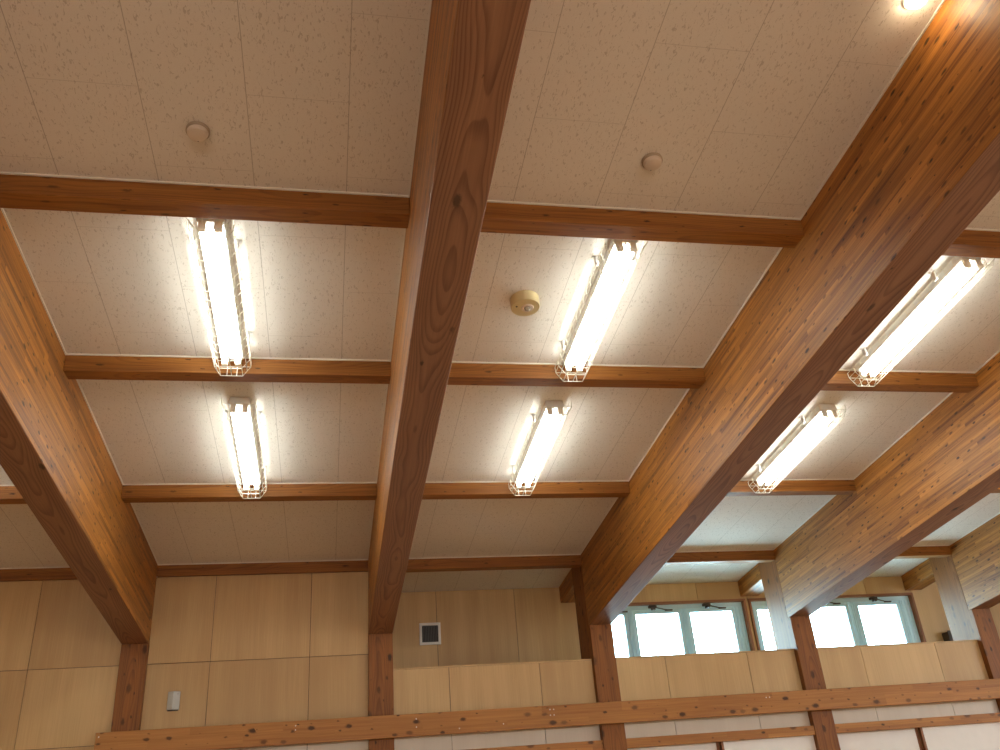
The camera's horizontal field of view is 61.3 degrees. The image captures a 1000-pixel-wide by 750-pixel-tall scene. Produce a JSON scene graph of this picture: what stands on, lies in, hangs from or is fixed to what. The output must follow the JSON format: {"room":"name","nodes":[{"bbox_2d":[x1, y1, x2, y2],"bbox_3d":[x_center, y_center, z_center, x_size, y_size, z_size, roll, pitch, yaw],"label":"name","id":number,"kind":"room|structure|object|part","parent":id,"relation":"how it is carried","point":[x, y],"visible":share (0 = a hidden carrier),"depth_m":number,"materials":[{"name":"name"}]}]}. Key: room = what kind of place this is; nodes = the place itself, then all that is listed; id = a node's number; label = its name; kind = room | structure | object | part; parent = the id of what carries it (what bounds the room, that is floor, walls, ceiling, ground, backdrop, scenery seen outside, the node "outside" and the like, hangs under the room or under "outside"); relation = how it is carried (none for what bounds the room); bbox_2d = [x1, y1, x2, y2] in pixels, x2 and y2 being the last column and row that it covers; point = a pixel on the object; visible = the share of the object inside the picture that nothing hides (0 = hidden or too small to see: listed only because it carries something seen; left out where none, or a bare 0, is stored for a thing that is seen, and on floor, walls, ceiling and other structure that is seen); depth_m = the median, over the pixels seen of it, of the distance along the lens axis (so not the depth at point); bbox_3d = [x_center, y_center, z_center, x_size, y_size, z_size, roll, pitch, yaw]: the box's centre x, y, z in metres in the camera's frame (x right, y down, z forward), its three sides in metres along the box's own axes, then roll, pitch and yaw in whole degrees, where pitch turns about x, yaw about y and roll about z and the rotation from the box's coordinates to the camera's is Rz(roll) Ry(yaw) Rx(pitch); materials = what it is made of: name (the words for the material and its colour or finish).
{"room":"school gymnasium","nodes":[
{"label":"school gymnasium","id":0,"kind":"room"},
{"bbox_2d":[0,0,999,591],"bbox_3d":[1.967,-1.573,3.878,17.900,1.767,14.654,1,-27,-11],"label":"ceiling","id":1,"kind":"structure","parent":0,"point":[748,107],"depth_m":4.62,"materials":[{"name":"beige tile"}]},
{"bbox_2d":[0,486,26,503],"bbox_3d":[-4.232,0.931,6.522,2.001,0.114,0.124,1,-27,-11],"label":"purlin","id":2,"kind":"object","parent":1,"relation":"attached to","point":[8,494],"visible":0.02,"depth_m":6.55,"materials":[{"name":"brown wood"}]},
{"bbox_2d":[0,568,77,581],"bbox_3d":[-4.529,1.892,7.947,2.001,0.114,0.124,1,-27,-11],"label":"purlin","id":3,"kind":"object","parent":1,"relation":"attached to","point":[35,574],"visible":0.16,"depth_m":7.92,"materials":[{"name":"brown wood"}]},
{"bbox_2d":[0,208,157,643],"bbox_3d":[-2.239,-1.591,2.403,0.234,2.325,13.566,1,-27,-11],"label":"rafter","id":4,"kind":"object","parent":1,"relation":"attached to","point":[53,451],"visible":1,"depth_m":5.34,"materials":[{"name":"brown wood"}]},
{"bbox_2d":[185,121,209,141],"bbox_3d":[-1.403,-1.124,3.911,0.108,0.045,0.108,-2,-27,-6],"label":"smoke detector","id":5,"kind":"object","parent":1,"relation":"attached to","point":[197,131],"visible":1,"depth_m":3.89,"materials":[{"name":"beige plastic"}]},
{"bbox_2d":[0,174,409,227],"bbox_3d":[-1.466,-0.869,4.231,2.010,0.114,0.124,1,-27,-11],"label":"purlin","id":6,"kind":"object","parent":1,"relation":"attached to","point":[16,191],"visible":1,"depth_m":4.18,"materials":[{"name":"brown wood"}]},
{"bbox_2d":[185,217,252,375],"bbox_3d":[-1.591,-0.428,4.825,0.270,0.304,1.359,1,-27,-11],"label":"lamp","id":7,"kind":"object","parent":1,"relation":"attached to","point":[213,237],"visible":0.97,"depth_m":4.72,"materials":[{"name":"white metal"}]},
{"bbox_2d":[197,220,206,231],"bbox_3d":[-1.526,-0.765,4.319,0.038,0.066,0.026,1,-34,-11],"label":"socket","id":8,"kind":"object","parent":7,"relation":"attached to","point":[204,224],"depth_m":4.31,"materials":[{"name":"plastic"}]},
{"bbox_2d":[214,220,222,232],"bbox_3d":[-1.448,-0.764,4.334,0.038,0.066,0.026,1,-34,-11],"label":"socket","id":9,"kind":"object","parent":7,"relation":"attached to","point":[218,223],"depth_m":4.32,"materials":[{"name":"plastic"}]},
{"bbox_2d":[63,355,390,383],"bbox_3d":[-1.724,-0.034,5.467,2.010,0.114,0.124,1,-27,-11],"label":"purlin","id":10,"kind":"object","parent":1,"relation":"attached to","point":[75,366],"visible":0.96,"depth_m":5.41,"materials":[{"name":"brown wood"}]},
{"bbox_2d":[221,397,267,498],"bbox_3d":[-1.896,0.562,6.291,0.270,0.304,1.359,1,-27,-11],"label":"lamp","id":11,"kind":"object","parent":1,"relation":"attached to","point":[241,414],"visible":1,"depth_m":6.18,"materials":[{"name":"white metal"}]},
{"bbox_2d":[230,404,235,412],"bbox_3d":[-1.831,0.225,5.785,0.038,0.066,0.026,1,-34,-11],"label":"socket","id":12,"kind":"object","parent":11,"relation":"attached to","point":[231,405],"depth_m":5.77,"materials":[{"name":"plastic"}]},
{"bbox_2d":[242,404,247,412],"bbox_3d":[-1.753,0.226,5.800,0.038,0.066,0.026,1,-34,-11],"label":"socket","id":13,"kind":"object","parent":11,"relation":"attached to","point":[245,406],"depth_m":5.79,"materials":[{"name":"plastic"}]},
{"bbox_2d":[121,483,376,502],"bbox_3d":[-2.033,0.970,6.954,2.010,0.114,0.124,1,-27,-11],"label":"purlin","id":14,"kind":"object","parent":1,"relation":"attached to","point":[362,491],"visible":0.96,"depth_m":6.89,"materials":[{"name":"brown wood"}]},
{"bbox_2d":[157,560,367,576],"bbox_3d":[-2.330,1.931,8.378,2.010,0.114,0.124,1,-27,-11],"label":"purlin","id":15,"kind":"object","parent":1,"relation":"attached to","point":[358,565],"visible":0.8,"depth_m":8.32,"materials":[{"name":"brown wood"}]},
{"bbox_2d":[368,0,530,634],"bbox_3d":[-0.036,-1.552,2.835,0.234,2.325,13.566,1,-27,-11],"label":"rafter","id":16,"kind":"object","parent":1,"relation":"attached to","point":[474,46],"visible":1,"depth_m":3.74,"materials":[{"name":"brown wood"}]},
{"bbox_2d":[406,555,580,572],"bbox_3d":[-0.132,1.970,8.810,1.999,0.114,0.124,1,-27,-11],"label":"purlin","id":17,"kind":"object","parent":1,"relation":"attached to","point":[560,561],"visible":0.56,"depth_m":8.77,"materials":[{"name":"brown wood"}]},
{"bbox_2d":[510,290,539,315],"bbox_3d":[0.154,-0.436,5.189,0.180,0.097,0.185,-1,-27,-7],"label":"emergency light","id":18,"kind":"object","parent":1,"relation":"attached to","point":[523,302],"visible":1,"depth_m":5.14,"materials":[{"name":"beige plastic"}]},
{"bbox_2d":[422,482,629,499],"bbox_3d":[0.165,1.008,7.386,1.999,0.114,0.124,1,-27,-11],"label":"purlin","id":19,"kind":"object","parent":1,"relation":"attached to","point":[497,490],"visible":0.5,"depth_m":7.35,"materials":[{"name":"brown wood"}]},
{"bbox_2d":[508,401,571,495],"bbox_3d":[0.302,0.600,6.722,0.270,0.304,1.359,1,-27,-11],"label":"lamp","id":20,"kind":"object","parent":1,"relation":"attached to","point":[551,412],"visible":1,"depth_m":6.61,"materials":[{"name":"white metal"}]},
{"bbox_2d":[547,407,552,414],"bbox_3d":[0.366,0.263,6.216,0.038,0.066,0.026,1,-34,-11],"label":"socket","id":21,"kind":"object","parent":20,"relation":"attached to","point":[549,409],"depth_m":6.20,"materials":[{"name":"plastic"}]},
{"bbox_2d":[557,407,562,413],"bbox_3d":[0.445,0.265,6.232,0.038,0.066,0.026,1,-34,-11],"label":"socket","id":22,"kind":"object","parent":20,"relation":"attached to","point":[558,408],"depth_m":6.22,"materials":[{"name":"plastic"}]},
{"bbox_2d":[447,363,705,388],"bbox_3d":[0.474,0.005,5.899,1.999,0.114,0.124,1,-27,-11],"label":"purlin","id":23,"kind":"object","parent":1,"relation":"attached to","point":[460,373],"visible":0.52,"depth_m":5.86,"materials":[{"name":"brown wood"}]},
{"bbox_2d":[555,239,647,381],"bbox_3d":[0.607,-0.389,5.256,0.270,0.304,1.359,1,-27,-11],"label":"lamp","id":24,"kind":"object","parent":1,"relation":"attached to","point":[619,253],"visible":0.95,"depth_m":5.16,"materials":[{"name":"white metal"}]},
{"bbox_2d":[615,241,623,251],"bbox_3d":[0.672,-0.726,4.750,0.038,0.066,0.026,1,-34,-11],"label":"socket","id":25,"kind":"object","parent":24,"relation":"attached to","point":[620,243],"depth_m":4.74,"materials":[{"name":"plastic"}]},
{"bbox_2d":[629,241,636,252],"bbox_3d":[0.750,-0.725,4.766,0.038,0.066,0.026,1,-34,-11],"label":"socket","id":26,"kind":"object","parent":24,"relation":"attached to","point":[631,243],"depth_m":4.76,"materials":[{"name":"plastic"}]},
{"bbox_2d":[481,202,804,247],"bbox_3d":[0.732,-0.830,4.662,1.999,0.114,0.124,1,-27,-11],"label":"purlin","id":27,"kind":"object","parent":1,"relation":"attached to","point":[507,218],"visible":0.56,"depth_m":4.62,"materials":[{"name":"brown wood"}]},
{"bbox_2d":[641,152,662,170],"bbox_3d":[0.783,-1.091,4.332,0.108,0.045,0.108,-2,-27,-6],"label":"smoke detector","id":28,"kind":"object","parent":1,"relation":"attached to","point":[652,161],"visible":1,"depth_m":4.31,"materials":[{"name":"beige plastic"}]},
{"bbox_2d":[665,550,774,564],"bbox_3d":[2.061,2.008,9.241,2.001,0.114,0.124,1,-27,-11],"label":"purlin","id":29,"kind":"object","parent":1,"relation":"attached to","point":[762,556],"visible":0.56,"depth_m":9.26,"materials":[{"name":"brown wood"}]},
{"bbox_2d":[580,0,999,625],"bbox_3d":[2.156,-1.514,3.266,0.234,2.325,13.566,1,-27,-11],"label":"rafter","id":30,"kind":"object","parent":1,"relation":"attached to","point":[924,163],"visible":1,"depth_m":4.54,"materials":[{"name":"brown wood"}]},
{"bbox_2d":[726,480,855,495],"bbox_3d":[2.358,1.047,7.816,2.001,0.114,0.124,1,-27,-11],"label":"purlin","id":31,"kind":"object","parent":1,"relation":"attached to","point":[785,487],"visible":0.53,"depth_m":7.85,"materials":[{"name":"brown wood"}]},
{"bbox_2d":[748,404,845,492],"bbox_3d":[2.495,0.639,7.153,0.270,0.304,1.359,1,-27,-11],"label":"lamp","id":32,"kind":"object","parent":1,"relation":"attached to","point":[822,415],"visible":1,"depth_m":7.06,"materials":[{"name":"white metal"}]},
{"bbox_2d":[821,410,827,417],"bbox_3d":[2.560,0.302,6.647,0.038,0.066,0.026,1,-34,-11],"label":"socket","id":33,"kind":"object","parent":32,"relation":"attached to","point":[825,411],"depth_m":6.64,"materials":[{"name":"plastic"}]},
{"bbox_2d":[830,410,837,417],"bbox_3d":[2.638,0.303,6.662,0.038,0.066,0.026,1,-34,-11],"label":"socket","id":34,"kind":"object","parent":32,"relation":"attached to","point":[834,413],"depth_m":6.65,"materials":[{"name":"plastic"}]},
{"bbox_2d":[773,352,999,617],"bbox_3d":[4.351,-1.475,3.697,0.234,2.325,13.566,1,-27,-11],"label":"rafter","id":35,"kind":"object","parent":1,"relation":"attached to","point":[949,461],"visible":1,"depth_m":7.33,"materials":[{"name":"brown wood"}]},
{"bbox_2d":[820,371,978,392],"bbox_3d":[2.667,0.043,6.330,2.001,0.114,0.124,1,-27,-11],"label":"purlin","id":36,"kind":"object","parent":1,"relation":"attached to","point":[892,381],"visible":0.54,"depth_m":6.36,"materials":[{"name":"brown wood"}]},
{"bbox_2d":[902,0,926,9],"bbox_3d":[1.818,-1.632,3.675,0.112,0.048,0.111,-2,-27,-6],"label":"recessed light","id":37,"kind":"object","parent":1,"relation":"in","point":[907,4],"visible":1,"depth_m":3.67,"materials":[{"name":"white ceramic"}]},
{"bbox_2d":[847,256,994,386],"bbox_3d":[2.800,-0.351,5.687,0.270,0.304,1.359,1,-27,-11],"label":"lamp","id":38,"kind":"object","parent":1,"relation":"attached to","point":[944,285],"visible":0.98,"depth_m":5.61,"materials":[{"name":"white metal"}]},
{"bbox_2d":[961,258,971,267],"bbox_3d":[2.865,-0.688,5.181,0.038,0.066,0.026,1,-34,-11],"label":"socket","id":39,"kind":"object","parent":38,"relation":"attached to","point":[967,265],"depth_m":5.18,"materials":[{"name":"plastic"}]},
{"bbox_2d":[973,259,981,268],"bbox_3d":[2.943,-0.686,5.196,0.038,0.066,0.026,1,-34,-11],"label":"socket","id":40,"kind":"object","parent":38,"relation":"attached to","point":[978,260],"depth_m":5.19,"materials":[{"name":"plastic"}]},
{"bbox_2d":[894,546,951,558],"bbox_3d":[4.253,2.047,9.671,1.995,0.114,0.124,1,-27,-11],"label":"purlin","id":41,"kind":"object","parent":1,"relation":"attached to","point":[923,551],"visible":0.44,"depth_m":9.75,"materials":[{"name":"brown wood"}]},
{"bbox_2d":[941,230,999,257],"bbox_3d":[2.925,-0.791,5.093,2.001,0.114,0.124,1,-27,-11],"label":"purlin","id":42,"kind":"object","parent":1,"relation":"attached to","point":[970,243],"visible":0.2,"depth_m":5.03,"materials":[{"name":"brown wood"}]},
{"bbox_2d":[949,514,999,609],"bbox_3d":[6.539,-1.436,4.126,0.234,2.325,13.566,1,-27,-11],"label":"rafter","id":43,"kind":"object","parent":1,"relation":"attached to","point":[976,556],"visible":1,"depth_m":9.36,"materials":[{"name":"brown wood"}]},
{"bbox_2d":[0,572,999,749],"bbox_3d":[0.969,3.663,8.185,17.782,3.620,0.112,1,-27,-11],"label":"wall","id":44,"kind":"structure","parent":0,"point":[237,649],"depth_m":8.07,"materials":[{"name":"brown wood"}]},
{"bbox_2d":[0,485,69,568],"bbox_3d":[-3.361,-1.944,2.344,2.003,1.587,13.552,1,-27,-11],"label":"trim","id":45,"kind":"structure","parent":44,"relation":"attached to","point":[0,485],"depth_m":7.93,"materials":[{"name":"brown wood"}]},
{"bbox_2d":[167,691,180,710],"bbox_3d":[-2.963,2.958,7.646,0.104,0.164,0.059,1,-27,-11],"label":"wall box","id":46,"kind":"object","parent":44,"relation":"attached to","point":[173,701],"visible":1,"depth_m":7.63,"materials":[{"name":"grey plastic"}]},
{"bbox_2d":[0,0,431,564],"bbox_3d":[-1.162,-1.906,2.776,2.012,1.587,13.552,1,-27,-11],"label":"trim","id":47,"kind":"structure","parent":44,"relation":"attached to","point":[430,3],"depth_m":4.93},
{"bbox_2d":[466,740,603,749],"bbox_3d":[0.006,3.564,7.962,1.999,0.088,0.086,1,-27,-11],"label":"rail","id":48,"kind":"object","parent":44,"relation":"attached to","point":[598,744],"visible":1,"depth_m":8.04,"materials":[{"name":"brown wood"}]},
{"bbox_2d":[409,0,944,558],"bbox_3d":[1.036,-1.867,3.208,2.001,1.587,13.552,1,-27,-11],"label":"trim","id":49,"kind":"structure","parent":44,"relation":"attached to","point":[943,1],"depth_m":5.01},
{"bbox_2d":[626,726,814,748],"bbox_3d":[2.200,3.603,8.392,2.001,0.088,0.086,1,-27,-11],"label":"rail","id":50,"kind":"object","parent":44,"relation":"attached to","point":[684,739],"visible":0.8,"depth_m":8.35,"materials":[{"name":"brown wood"}]},
{"bbox_2d":[627,742,719,749],"bbox_3d":[1.760,4.466,7.927,0.984,1.803,0.035,1,-27,-11],"label":"door","id":51,"kind":"structure","parent":50,"relation":"attached to","point":[702,746],"depth_m":8.34,"materials":[{"name":"white paper"}]},
{"bbox_2d":[720,735,815,749],"bbox_3d":[2.752,4.465,8.086,1.008,1.803,0.035,1,-27,-11],"label":"door","id":52,"kind":"structure","parent":50,"relation":"attached to","point":[798,742],"depth_m":8.46,"materials":[{"name":"white paper"}]},
{"bbox_2d":[675,228,999,552],"bbox_3d":[3.229,-1.829,3.638,2.003,1.587,13.552,1,-27,-11],"label":"trim","id":53,"kind":"structure","parent":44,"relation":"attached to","point":[977,229],"depth_m":7.29,"materials":[{"name":"brown wood"}]},
{"bbox_2d":[835,713,999,733],"bbox_3d":[4.391,3.642,8.823,1.995,0.088,0.086,1,-27,-11],"label":"rail","id":54,"kind":"object","parent":44,"relation":"attached to","point":[989,717],"visible":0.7,"depth_m":8.77,"materials":[{"name":"brown wood"}]},
{"bbox_2d":[837,728,922,749],"bbox_3d":[3.953,4.504,8.358,0.980,1.803,0.035,1,-27,-11],"label":"door","id":55,"kind":"structure","parent":54,"relation":"attached to","point":[898,739],"depth_m":8.72,"materials":[{"name":"white paper"}]},
{"bbox_2d":[918,722,999,749],"bbox_3d":[4.942,4.504,8.516,1.004,1.803,0.035,1,-27,-11],"label":"door","id":56,"kind":"structure","parent":54,"relation":"attached to","point":[979,736],"depth_m":8.84,"materials":[{"name":"white paper"}]},
{"bbox_2d":[912,513,999,546],"bbox_3d":[5.420,-1.790,4.069,1.997,1.587,13.552,1,-27,-11],"label":"trim","id":57,"kind":"structure","parent":44,"relation":"attached to","point":[998,513],"depth_m":9.65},
{"bbox_2d":[393,576,999,668],"bbox_3d":[0.852,4.105,9.049,17.900,3.617,0.110,1,-27,-11],"label":"wall","id":58,"kind":"structure","parent":0,"point":[494,626],"depth_m":9.51,"materials":[{"name":"brown wood"}]},
{"bbox_2d":[419,622,440,644],"bbox_3d":[-0.770,2.851,9.287,0.234,0.234,0.022,1,-27,-11],"label":"air vent","id":59,"kind":"object","parent":58,"relation":"in","point":[429,633],"visible":1,"depth_m":9.29,"materials":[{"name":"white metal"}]},
{"bbox_2d":[423,625,436,641],"bbox_3d":[-0.770,2.851,9.286,0.148,0.178,0.013,1,-27,-11],"label":"grille","id":60,"kind":"object","parent":59,"relation":"attached to","point":[429,631],"depth_m":9.29,"materials":[{"name":"black metal"}]},
{"bbox_2d":[619,599,754,656],"bbox_3d":[2.029,3.131,9.799,1.905,0.955,0.160,1,-27,-11],"label":"window","id":61,"kind":"structure","parent":58,"relation":"in","point":[738,608],"depth_m":9.95,"materials":[{"name":"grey metal"}]},
{"bbox_3d":[1.326,3.126,9.682,0.380,0.799,0.035,1,-27,-11],"label":"sash","id":62,"kind":"part","parent":61,"relation":"part of","materials":[{"name":"glass"}]},
{"bbox_3d":[1.873,3.135,9.790,0.625,0.799,0.035,1,-27,-11],"label":"sash","id":63,"kind":"part","parent":61,"relation":"part of","materials":[{"name":"glass"}]},
{"bbox_3d":[2.540,3.147,9.921,0.625,0.799,0.035,1,-27,-11],"label":"sash","id":64,"kind":"part","parent":61,"relation":"part of","materials":[{"name":"glass"}]},
{"bbox_2d":[747,592,925,649],"bbox_3d":[4.094,3.167,10.204,2.225,0.955,0.160,1,-27,-11],"label":"window","id":65,"kind":"structure","parent":58,"relation":"in","point":[909,619],"depth_m":10.40,"materials":[{"name":"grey metal"}]},
{"bbox_3d":[3.381,3.162,10.086,0.610,0.799,0.035,1,-27,-11],"label":"sash","id":66,"kind":"part","parent":65,"relation":"part of","materials":[{"name":"glass"}]},
{"bbox_3d":[4.029,3.173,10.213,0.610,0.799,0.035,1,-27,-11],"label":"sash","id":67,"kind":"part","parent":65,"relation":"part of","materials":[{"name":"glass"}]},
{"bbox_3d":[4.718,3.186,10.348,0.625,0.799,0.035,1,-27,-11],"label":"sash","id":68,"kind":"part","parent":65,"relation":"part of","materials":[{"name":"glass"}]},
{"bbox_2d":[942,630,952,640],"bbox_3d":[5.590,3.245,10.329,0.270,0.212,0.128,1,-27,-11],"label":"case","id":69,"kind":"object","parent":58,"relation":"attached to","point":[947,636],"visible":0.3,"depth_m":10.30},
{"bbox_2d":[719,728,923,749],"bbox_3d":[4.399,4.476,8.862,10.999,2.279,0.028,1,-27,-11],"label":"wall","id":70,"kind":"structure","parent":0,"point":[909,728],"depth_m":9.13,"materials":[{"name":"paint"}]},
{"bbox_3d":[2.284,2.501,1.898,17.900,0.100,14.754,1,-27,-11],"label":"floor","id":71,"kind":"structure","parent":0,"visible":0},
{"bbox_2d":[111,643,148,731],"bbox_3d":[-3.263,3.828,7.131,0.234,2.993,0.065,1,-27,-11],"label":"wall post","id":72,"kind":"object","parent":71,"relation":"on","point":[131,679],"visible":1,"depth_m":7.60,"materials":[{"name":"brown wood"}]},
{"bbox_2d":[368,633,393,749],"bbox_3d":[-1.059,3.867,7.563,0.234,2.993,0.065,1,-27,-11],"label":"wall post","id":73,"kind":"object","parent":71,"relation":"on","point":[380,646],"visible":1,"depth_m":8.01,"materials":[{"name":"brown wood"}]},
{"bbox_2d":[571,566,626,749],"bbox_3d":[1.072,3.661,8.325,0.234,3.732,0.446,1,-27,-11],"label":"wall post","id":74,"kind":"object","parent":71,"relation":"on","point":[596,641],"visible":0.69,"depth_m":8.49,"materials":[{"name":"brown wood"}]},
{"bbox_2d":[94,678,999,749],"bbox_3d":[3.143,3.327,8.615,13.559,0.194,0.091,1,-27,-11],"label":"wall rail","id":75,"kind":"object","parent":74,"relation":"attached to","point":[235,736],"visible":1,"depth_m":8.02,"materials":[{"name":"brown wood"}]},
{"bbox_2d":[559,570,574,602],"bbox_3d":[0.857,2.384,9.535,0.234,0.252,0.592,1,-27,-11],"label":"beam","id":76,"kind":"structure","parent":74,"relation":"attached to","point":[566,589],"depth_m":9.53,"materials":[{"name":"brown wood"}]},
{"bbox_2d":[758,560,840,749],"bbox_3d":[3.267,3.700,8.756,0.234,3.732,0.446,1,-27,-11],"label":"wall post","id":77,"kind":"object","parent":71,"relation":"on","point":[796,633],"visible":0.64,"depth_m":8.95,"materials":[{"name":"brown wood"}]},
{"bbox_2d":[738,564,763,595],"bbox_3d":[3.051,2.422,9.966,0.234,0.252,0.592,1,-27,-11],"label":"beam","id":78,"kind":"structure","parent":77,"relation":"attached to","point":[750,584],"depth_m":9.96,"materials":[{"name":"brown wood"}]},
{"bbox_2d":[929,555,999,711],"bbox_3d":[5.455,3.738,9.186,0.234,3.732,0.446,1,-27,-11],"label":"wall post","id":79,"kind":"object","parent":71,"relation":"on","point":[964,623],"visible":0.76,"depth_m":9.59,"materials":[{"name":"wood"}]},
{"bbox_2d":[901,559,935,590],"bbox_3d":[5.240,2.461,10.396,0.234,0.252,0.592,1,-27,-11],"label":"beam","id":80,"kind":"structure","parent":79,"relation":"attached to","point":[921,576],"depth_m":10.37,"materials":[{"name":"brown wood"}]}
]}

